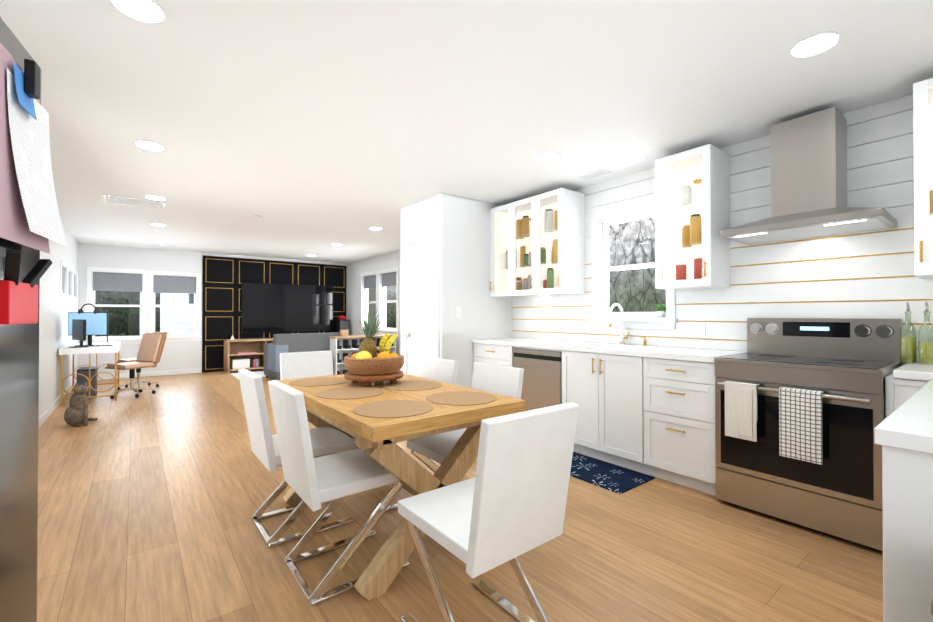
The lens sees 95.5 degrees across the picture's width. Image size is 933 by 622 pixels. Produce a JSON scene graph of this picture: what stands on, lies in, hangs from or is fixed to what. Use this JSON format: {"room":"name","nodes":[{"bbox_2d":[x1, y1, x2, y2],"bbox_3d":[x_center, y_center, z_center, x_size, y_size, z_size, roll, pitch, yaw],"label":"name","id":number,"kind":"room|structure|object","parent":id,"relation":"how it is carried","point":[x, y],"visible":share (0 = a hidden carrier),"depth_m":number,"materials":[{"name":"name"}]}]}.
{"room":"dining room and kitchen","nodes":[
{"label":"dining room and kitchen","id":0,"kind":"room"},
{"bbox_2d":[38,221,77,417],"bbox_3d":[-4.810,-0.002,4.714,0.150,2.500,7.650,0,-1,-38],"label":"wall","id":1,"kind":"structure","parent":0,"point":[54,309],"depth_m":5.41,"materials":[{"name":"white paint"}]},
{"bbox_2d":[38,377,76,428],"bbox_3d":[-4.745,1.198,4.755,0.014,0.100,7.350,0,-1,-38],"label":"baseboard","id":2,"kind":"structure","parent":1,"relation":"attached to","point":[45,415],"depth_m":5.16,"materials":[{"name":"white wood"}]},
{"bbox_2d":[60,260,77,300],"bbox_3d":[-6.234,-0.437,6.549,0.166,0.500,2.090,0,-1,-38],"label":"picture frames","id":3,"kind":"object","parent":1,"relation":"in","point":[68,282],"depth_m":6.51,"materials":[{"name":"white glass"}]},
{"bbox_2d":[78,243,345,374],"bbox_3d":[-5.088,0.035,9.253,5.010,2.500,0.160,0,-1,-38],"label":"wall","id":4,"kind":"structure","parent":0,"point":[185,354],"depth_m":8.27,"materials":[{"name":"white paint"}]},
{"bbox_2d":[84,267,201,344],"bbox_3d":[-6.262,-0.083,8.312,1.820,1.440,0.195,0,-1,-38],"label":"window","id":5,"kind":"structure","parent":4,"relation":"in","point":[144,282],"depth_m":8.25,"materials":[{"name":"clear glass"}]},
{"bbox_2d":[97,368,200,379],"bbox_3d":[-6.253,1.227,8.233,1.870,0.100,0.014,0,-1,-38],"label":"baseboard","id":6,"kind":"structure","parent":4,"relation":"attached to","point":[193,370],"depth_m":8.34,"materials":[{"name":"white wood"}]},
{"bbox_2d":[202,255,345,372],"bbox_3d":[-4.275,0.070,9.782,3.113,2.440,0.027,0,-1,-38],"label":"panelling","id":7,"kind":"object","parent":4,"relation":"attached to","point":[223,278],"visible":0.38,"depth_m":9.20,"materials":[{"name":"black wood"}]},
{"bbox_2d":[241,282,332,332],"bbox_3d":[-4.107,-0.065,9.858,2.020,1.110,0.059,0,-1,-38],"label":"screen","id":8,"kind":"object","parent":7,"relation":"attached to","point":[269,308],"visible":1,"depth_m":9.77,"materials":[{"name":"black plastic"}]},
{"bbox_2d":[346,251,397,353],"bbox_3d":[-0.988,0.027,8.235,0.150,2.500,6.820,0,-1,-38],"label":"wall","id":9,"kind":"structure","parent":0,"point":[353,271],"depth_m":10.21,"materials":[{"name":"white paint"}]},
{"bbox_2d":[359,267,398,335],"bbox_3d":[-1.903,-0.189,9.368,0.195,1.410,1.870,0,-1,-38],"label":"window","id":10,"kind":"structure","parent":9,"relation":"in","point":[380,281],"depth_m":9.29,"materials":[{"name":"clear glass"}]},
{"bbox_2d":[398,193,509,387],"bbox_3d":[-0.132,0.002,5.139,1.020,2.500,0.890,0,-1,-38],"label":"wall","id":11,"kind":"structure","parent":0,"point":[460,225],"depth_m":4.70,"materials":[{"name":"white paint"}]},
{"bbox_2d":[404,232,438,376],"bbox_3d":[-0.534,0.206,4.777,0.057,2.085,0.720,0,-1,-38],"label":"closet door","id":12,"kind":"structure","parent":11,"relation":"in","point":[421,298],"depth_m":4.79,"materials":[{"name":"white wood"}]},
{"bbox_2d":[456,307,460,317],"bbox_3d":[-0.086,0.018,4.603,0.070,0.120,0.009,0,-1,-38],"label":"outlet","id":13,"kind":"object","parent":11,"relation":"attached to","point":[458,309],"depth_m":4.60,"materials":[{"name":"white plastic"}]},
{"bbox_2d":[37,369,882,621],"bbox_3d":[-1.530,1.274,4.255,5.900,0.060,12.400,0,-1,-38],"label":"floor","id":14,"kind":"structure","parent":0,"point":[149,503],"depth_m":2.18,"materials":[{"name":"brown wood"}]},
{"bbox_2d":[0,16,66,621],"bbox_3d":[-1.133,0.318,0.451,0.844,1.790,0.844,0,-1,-29],"label":"fridge","id":15,"kind":"object","parent":14,"relation":"on","point":[30,223],"visible":1,"depth_m":0.88,"materials":[{"name":"silver metal"}]},
{"bbox_2d":[64,382,97,426],"bbox_3d":[-4.242,1.013,4.666,0.270,0.480,0.307,0,-1,-38],"label":"cat","id":16,"kind":"object","parent":14,"relation":"on","point":[76,412],"visible":1,"depth_m":4.56},
{"bbox_2d":[77,366,96,398],"bbox_3d":[-5.593,1.051,6.249,0.200,0.420,0.454,0,-1,-38],"label":"tower","id":17,"kind":"object","parent":14,"relation":"on","point":[81,380],"visible":0.6,"depth_m":6.10,"materials":[{"name":"black plastic"}]},
{"bbox_2d":[59,341,120,405],"bbox_3d":[-5.558,0.881,6.311,0.610,0.760,1.400,0,-1,-38],"label":"desk","id":18,"kind":"object","parent":14,"relation":"on","point":[89,350],"visible":0.71,"depth_m":5.86,"materials":[{"name":"gold metal"}]},
{"bbox_2d":[68,303,113,347],"bbox_3d":[-5.370,0.194,6.050,0.503,0.609,0.903,0,-1,-38],"label":"computer monitor","id":19,"kind":"object","parent":18,"relation":"on","point":[81,324],"visible":1,"depth_m":6.05,"materials":[{"name":"black plastic"}]},
{"bbox_2d":[105,333,164,398],"bbox_3d":[-4.974,0.804,6.347,0.548,0.914,0.607,0,0,20],"label":"office chair","id":20,"kind":"object","parent":14,"relation":"on","point":[149,351],"visible":0.94,"depth_m":6.45,"materials":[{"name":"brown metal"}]},
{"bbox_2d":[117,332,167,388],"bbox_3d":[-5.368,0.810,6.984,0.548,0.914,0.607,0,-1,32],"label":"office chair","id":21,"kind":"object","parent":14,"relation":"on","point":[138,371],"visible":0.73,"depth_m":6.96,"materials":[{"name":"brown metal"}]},
{"bbox_2d":[224,335,272,373],"bbox_3d":[-4.443,0.890,9.275,1.460,0.790,0.490,0,-1,-38],"label":"media console","id":22,"kind":"object","parent":14,"relation":"on","point":[247,354],"visible":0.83,"depth_m":9.03,"materials":[{"name":"brown wood"}]},
{"bbox_2d":[229,371,268,378],"bbox_3d":[-3.872,1.276,8.785,1.700,0.010,0.920,0,-1,-38],"label":"living room rug","id":23,"kind":"object","parent":14,"relation":"on","point":[259,373],"visible":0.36,"depth_m":8.47,"materials":[{"name":"white fabric"}]},
{"bbox_2d":[238,368,356,547],"bbox_3d":[-0.989,0.786,2.473,0.550,0.898,0.430,0,-1,-38],"label":"dining chair","id":24,"kind":"object","parent":14,"relation":"on","point":[327,440],"visible":0.83,"depth_m":2.34,"materials":[{"name":"white leather"}]},
{"bbox_2d":[264,332,339,379],"bbox_3d":[-3.092,0.846,8.173,1.332,0.860,0.912,0,-1,-38],"label":"sofa","id":25,"kind":"object","parent":14,"relation":"on","point":[296,342],"visible":0.52,"depth_m":7.68,"materials":[{"name":"grey fabric"}]},
{"bbox_2d":[280,350,332,379],"bbox_3d":[-1.203,0.794,3.404,0.430,0.898,0.550,0,-1,-38],"label":"dining chair","id":26,"kind":"object","parent":14,"relation":"on","point":[293,365],"visible":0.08,"depth_m":3.57,"materials":[{"name":"white leather"}]},
{"bbox_2d":[268,380,409,605],"bbox_3d":[-0.608,0.783,2.035,0.550,0.898,0.430,0,-1,-38],"label":"dining chair","id":27,"kind":"object","parent":14,"relation":"on","point":[336,479],"visible":0.9,"depth_m":1.90,"materials":[{"name":"white leather"}]},
{"bbox_2d":[329,330,395,374],"bbox_3d":[-1.994,0.817,8.215,1.250,0.920,0.340,0,-1,-38],"label":"shelf unit","id":28,"kind":"object","parent":14,"relation":"on","point":[343,345],"visible":0.31,"depth_m":8.03,"materials":[{"name":"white wood"}]},
{"bbox_2d":[335,315,348,335],"bbox_3d":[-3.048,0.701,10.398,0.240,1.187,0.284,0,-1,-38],"label":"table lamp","id":29,"kind":"object","parent":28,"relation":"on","point":[343,324],"visible":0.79,"depth_m":10.32,"materials":[{"name":"grey glass"}]},
{"bbox_2d":[277,374,525,599],"bbox_3d":[-0.491,0.861,2.494,0.850,0.810,1.500,0,-1,-38],"label":"dining table","id":30,"kind":"object","parent":14,"relation":"on","point":[376,420],"visible":0.71,"depth_m":2.01,"materials":[{"name":"brown wood"}]},
{"bbox_2d":[343,307,403,386],"bbox_3d":[-0.588,0.212,2.703,0.384,0.491,0.384,0,-1,-38],"label":"fruit bowl","id":31,"kind":"object","parent":30,"relation":"on","point":[367,364],"visible":1,"depth_m":2.60,"materials":[{"name":"brown wood"}]},
{"bbox_2d":[386,356,458,511],"bbox_3d":[-0.400,0.790,2.921,0.550,0.898,0.430,0,-1,-38],"label":"dining chair","id":32,"kind":"object","parent":14,"relation":"on","point":[440,369],"visible":0.1,"depth_m":3.01,"materials":[{"name":"white leather"}]},
{"bbox_2d":[407,362,523,480],"bbox_3d":[-0.006,0.786,2.500,0.550,0.898,0.430,0,-1,-38],"label":"dining chair","id":33,"kind":"object","parent":14,"relation":"on","point":[501,380],"visible":0.17,"depth_m":2.53,"materials":[{"name":"white leather"}]},
{"bbox_2d":[398,402,578,621],"bbox_3d":[0.065,0.779,1.590,0.430,0.898,0.550,0,-1,-38],"label":"dining chair","id":34,"kind":"object","parent":14,"relation":"on","point":[507,503],"visible":1,"depth_m":1.42,"materials":[{"name":"white leather"}]},
{"bbox_2d":[473,345,555,367],"bbox_3d":[0.508,0.800,4.670,0.617,0.895,0.622,0,-1,-38],"label":"base cabinet","id":35,"kind":"object","parent":14,"relation":"on","point":[502,355],"depth_m":4.43,"materials":[{"name":"white wood"}]},
{"bbox_2d":[560,349,631,469],"bbox_3d":[1.318,0.791,3.637,0.617,0.895,0.763,0,-1,-38],"label":"base cabinet","id":36,"kind":"object","parent":14,"relation":"on","point":[600,384],"depth_m":3.43,"materials":[{"name":"white wood"}]},
{"bbox_2d":[513,348,561,410],"bbox_3d":[0.890,0.756,4.180,0.621,0.769,0.602,0,-1,-38],"label":"dishwasher","id":37,"kind":"object","parent":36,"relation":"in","point":[542,383],"visible":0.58,"depth_m":3.94,"materials":[{"name":"silver metal"}]},
{"bbox_2d":[570,452,654,493],"bbox_3d":[0.948,1.233,3.326,0.455,0.008,0.860,0,-1,-38],"label":"kitchen rug","id":38,"kind":"object","parent":14,"relation":"on","point":[608,476],"visible":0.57,"depth_m":3.18,"materials":[{"name":"blue fabric"}]},
{"bbox_2d":[632,357,715,495],"bbox_3d":[1.691,0.787,3.160,0.617,0.895,0.559,0,-1,-38],"label":"base cabinet","id":39,"kind":"object","parent":14,"relation":"on","point":[648,410],"depth_m":2.97,"materials":[{"name":"white wood"}]},
{"bbox_2d":[472,337,746,364],"bbox_3d":[1.084,0.326,3.927,0.632,0.040,2.509,0,-1,-38],"label":"countertop","id":40,"kind":"structure","parent":39,"relation":"on","point":[669,353],"depth_m":3.34,"materials":[{"name":"white stone"}]},
{"bbox_2d":[584,342,663,348],"bbox_3d":[1.280,0.415,3.650,0.394,0.232,0.614,0,-1,-38],"label":"sink","id":41,"kind":"object","parent":40,"relation":"in","point":[602,345],"depth_m":3.71,"materials":[{"name":"white ceramic"}]},
{"bbox_2d":[609,303,646,345],"bbox_3d":[1.419,0.116,3.740,0.234,0.376,0.264,0,-1,-38],"label":"faucet","id":42,"kind":"object","parent":40,"relation":"on","point":[622,338],"visible":0.96,"depth_m":3.84,"materials":[{"name":"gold metal"}]},
{"bbox_2d":[714,318,901,550],"bbox_3d":[2.053,0.638,2.588,0.725,1.185,0.777,0,-1,-38],"label":"range","id":43,"kind":"object","parent":14,"relation":"on","point":[799,410],"visible":0.96,"depth_m":2.42,"materials":[{"name":"silver metal"}]},
{"bbox_2d":[874,362,932,621],"bbox_3d":[1.997,0.754,1.505,2.177,0.935,0.852,0,-1,-38],"label":"base cabinet","id":44,"kind":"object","parent":14,"relation":"on","point":[903,433],"depth_m":1.00,"materials":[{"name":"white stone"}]},
{"bbox_2d":[900,302,932,364],"bbox_3d":[2.510,0.121,2.358,0.068,0.343,0.148,0,0,-16],"label":"oil bottles","id":45,"kind":"object","parent":44,"relation":"on","point":[909,351],"visible":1,"depth_m":2.37,"materials":[{"name":"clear glass"}]},
{"bbox_2d":[931,595,932,614],"bbox_3d":[1.099,0.865,0.624,0.268,0.700,0.541,0,-1,-38],"label":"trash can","id":46,"kind":"object","parent":14,"relation":"on","point":[932,605],"visible":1,"depth_m":0.77,"materials":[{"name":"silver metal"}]},
{"bbox_2d":[0,0,932,263],"bbox_3d":[-1.530,-1.306,4.276,5.900,0.100,12.400,0,-1,-38],"label":"ceiling","id":47,"kind":"structure","parent":0,"point":[305,128],"depth_m":2.51,"materials":[{"name":"white paint"}]},
{"bbox_2d":[103,194,165,209],"bbox_3d":[-3.755,-1.241,4.805,0.543,0.019,0.416,0,-1,-38],"label":"ceiling vent","id":48,"kind":"object","parent":47,"relation":"in","point":[161,205],"depth_m":4.85,"materials":[{"name":"white metal"}]},
{"bbox_2d":[109,0,166,23],"bbox_3d":[-1.378,-1.273,1.779,0.193,0.005,0.193,0,0,7],"label":"recessed light","id":49,"kind":"object","parent":47,"relation":"in","point":[149,11],"depth_m":1.79,"materials":[{"name":"white plastic"}]},
{"bbox_2d":[134,140,164,150],"bbox_3d":[-2.419,-1.261,3.237,0.193,0.005,0.193,0,0,7],"label":"recessed light","id":50,"kind":"object","parent":47,"relation":"in","point":[148,145],"depth_m":3.22,"materials":[{"name":"white plastic"}]},
{"bbox_2d":[145,195,165,199],"bbox_3d":[-3.440,-1.249,4.686,0.193,0.005,0.193,0,0,7],"label":"recessed light","id":51,"kind":"object","parent":47,"relation":"in","point":[148,196],"depth_m":4.66,"materials":[{"name":"white plastic"}]},
{"bbox_2d":[151,223,166,225],"bbox_3d":[-4.429,-1.237,6.095,0.193,0.005,0.193,0,0,7],"label":"recessed light","id":52,"kind":"object","parent":47,"relation":"in","point":[155,224],"depth_m":6.05,"materials":[{"name":"white plastic"}]},
{"bbox_2d":[369,227,381,229],"bbox_3d":[-1.362,-1.235,6.364,0.193,0.005,0.193,0,0,7],"label":"recessed light","id":53,"kind":"object","parent":47,"relation":"in","point":[372,228],"depth_m":6.33,"materials":[{"name":"white plastic"}]},
{"bbox_2d":[536,152,559,161],"bbox_3d":[0.665,-1.259,3.468,0.193,0.005,0.193,0,0,7],"label":"recessed light","id":54,"kind":"object","parent":47,"relation":"in","point":[549,156],"depth_m":3.45,"materials":[{"name":"white plastic"}]},
{"bbox_2d":[577,169,610,179],"bbox_3d":[1.160,-1.249,3.853,0.171,0.019,0.262,0,-1,-38],"label":"ceiling vent","id":55,"kind":"object","parent":47,"relation":"in","point":[594,174],"depth_m":3.89,"materials":[{"name":"white metal"}]},
{"bbox_2d":[789,32,840,57],"bbox_3d":[1.665,-1.271,2.029,0.193,0.005,0.193,0,0,7],"label":"recessed light","id":56,"kind":"object","parent":47,"relation":"in","point":[815,44],"depth_m":2.02,"materials":[{"name":"white plastic"}]},
{"bbox_2d":[510,111,916,365],"bbox_3d":[2.061,-0.013,3.313,0.180,2.500,6.470,0,-1,-38],"label":"wall","id":57,"kind":"structure","parent":0,"point":[904,111],"depth_m":3.58,"materials":[{"name":"white paint"}]},
{"bbox_2d":[589,202,677,329],"bbox_3d":[1.554,-0.396,3.925,0.207,1.114,0.855,0,-1,-38],"label":"window","id":58,"kind":"structure","parent":57,"relation":"in","point":[602,269],"depth_m":4.04,"materials":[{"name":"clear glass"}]},
{"bbox_2d":[656,304,664,316],"bbox_3d":[1.686,-0.004,3.686,0.069,0.110,0.079,0,-1,-38],"label":"potted plant","id":59,"kind":"object","parent":58,"relation":"on","point":[661,308],"visible":1,"depth_m":3.67,"materials":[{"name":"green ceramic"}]},
{"bbox_2d":[512,94,932,361],"bbox_3d":[2.229,-0.484,2.978,0.014,1.564,5.430,0,-1,-38],"label":"cladding","id":60,"kind":"object","parent":57,"relation":"attached to","point":[866,274],"visible":0.38,"depth_m":2.94,"materials":[{"name":"white wood"}]},
{"bbox_2d":[490,188,584,296],"bbox_3d":[0.723,-0.675,4.580,0.383,1.015,1.047,0,-1,-38],"label":"upper cabinet","id":61,"kind":"object","parent":60,"relation":"attached to","point":[537,245],"visible":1,"depth_m":4.43,"materials":[{"name":"white wood"}]},
{"bbox_2d":[557,321,562,331],"bbox_3d":[0.998,0.162,4.530,0.008,0.116,0.072,0,-1,-38],"label":"outlet","id":62,"kind":"object","parent":60,"relation":"attached to","point":[559,323],"depth_m":4.52,"materials":[{"name":"white plastic"}]},
{"bbox_2d":[655,144,730,289],"bbox_3d":[1.739,-0.686,3.283,0.383,1.015,0.412,0,-1,-38],"label":"upper cabinet","id":63,"kind":"object","parent":60,"relation":"attached to","point":[692,210],"visible":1,"depth_m":3.26,"materials":[{"name":"white wood"}]},
{"bbox_2d":[696,323,704,336],"bbox_3d":[1.880,0.153,3.404,0.008,0.116,0.072,0,-1,-38],"label":"outlet","id":64,"kind":"object","parent":60,"relation":"attached to","point":[700,329],"depth_m":3.40,"materials":[{"name":"white plastic"}]},
{"bbox_2d":[720,107,896,243],"bbox_3d":[2.138,-0.858,2.691,0.486,0.731,0.785,0,-1,-38],"label":"range hood","id":65,"kind":"object","parent":60,"relation":"attached to","point":[808,153],"visible":1,"depth_m":2.63,"materials":[{"name":"silver metal"}]},
{"bbox_2d":[913,78,932,278],"bbox_3d":[2.745,-0.697,1.999,0.383,1.015,0.850,0,-1,-38],"label":"upper cabinet","id":66,"kind":"object","parent":60,"relation":"attached to","point":[923,164],"visible":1,"depth_m":2.22,"materials":[{"name":"white wood"}]},
{"label":"outside","id":67,"kind":"structure","parent":0,"visible":0},
{"bbox_2d":[95,217,665,336],"bbox_3d":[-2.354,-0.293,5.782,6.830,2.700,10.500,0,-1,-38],"label":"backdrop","id":68,"kind":"structure","parent":67,"point":[629,290],"depth_m":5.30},
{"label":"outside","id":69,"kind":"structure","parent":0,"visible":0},
{"bbox_2d":[160,293,193,333],"bbox_3d":[-5.982,-0.122,9.260,1.150,1.815,0.052,0,-1,-38],"label":"window","id":70,"kind":"structure","parent":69,"point":[168,311],"depth_m":9.08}
]}

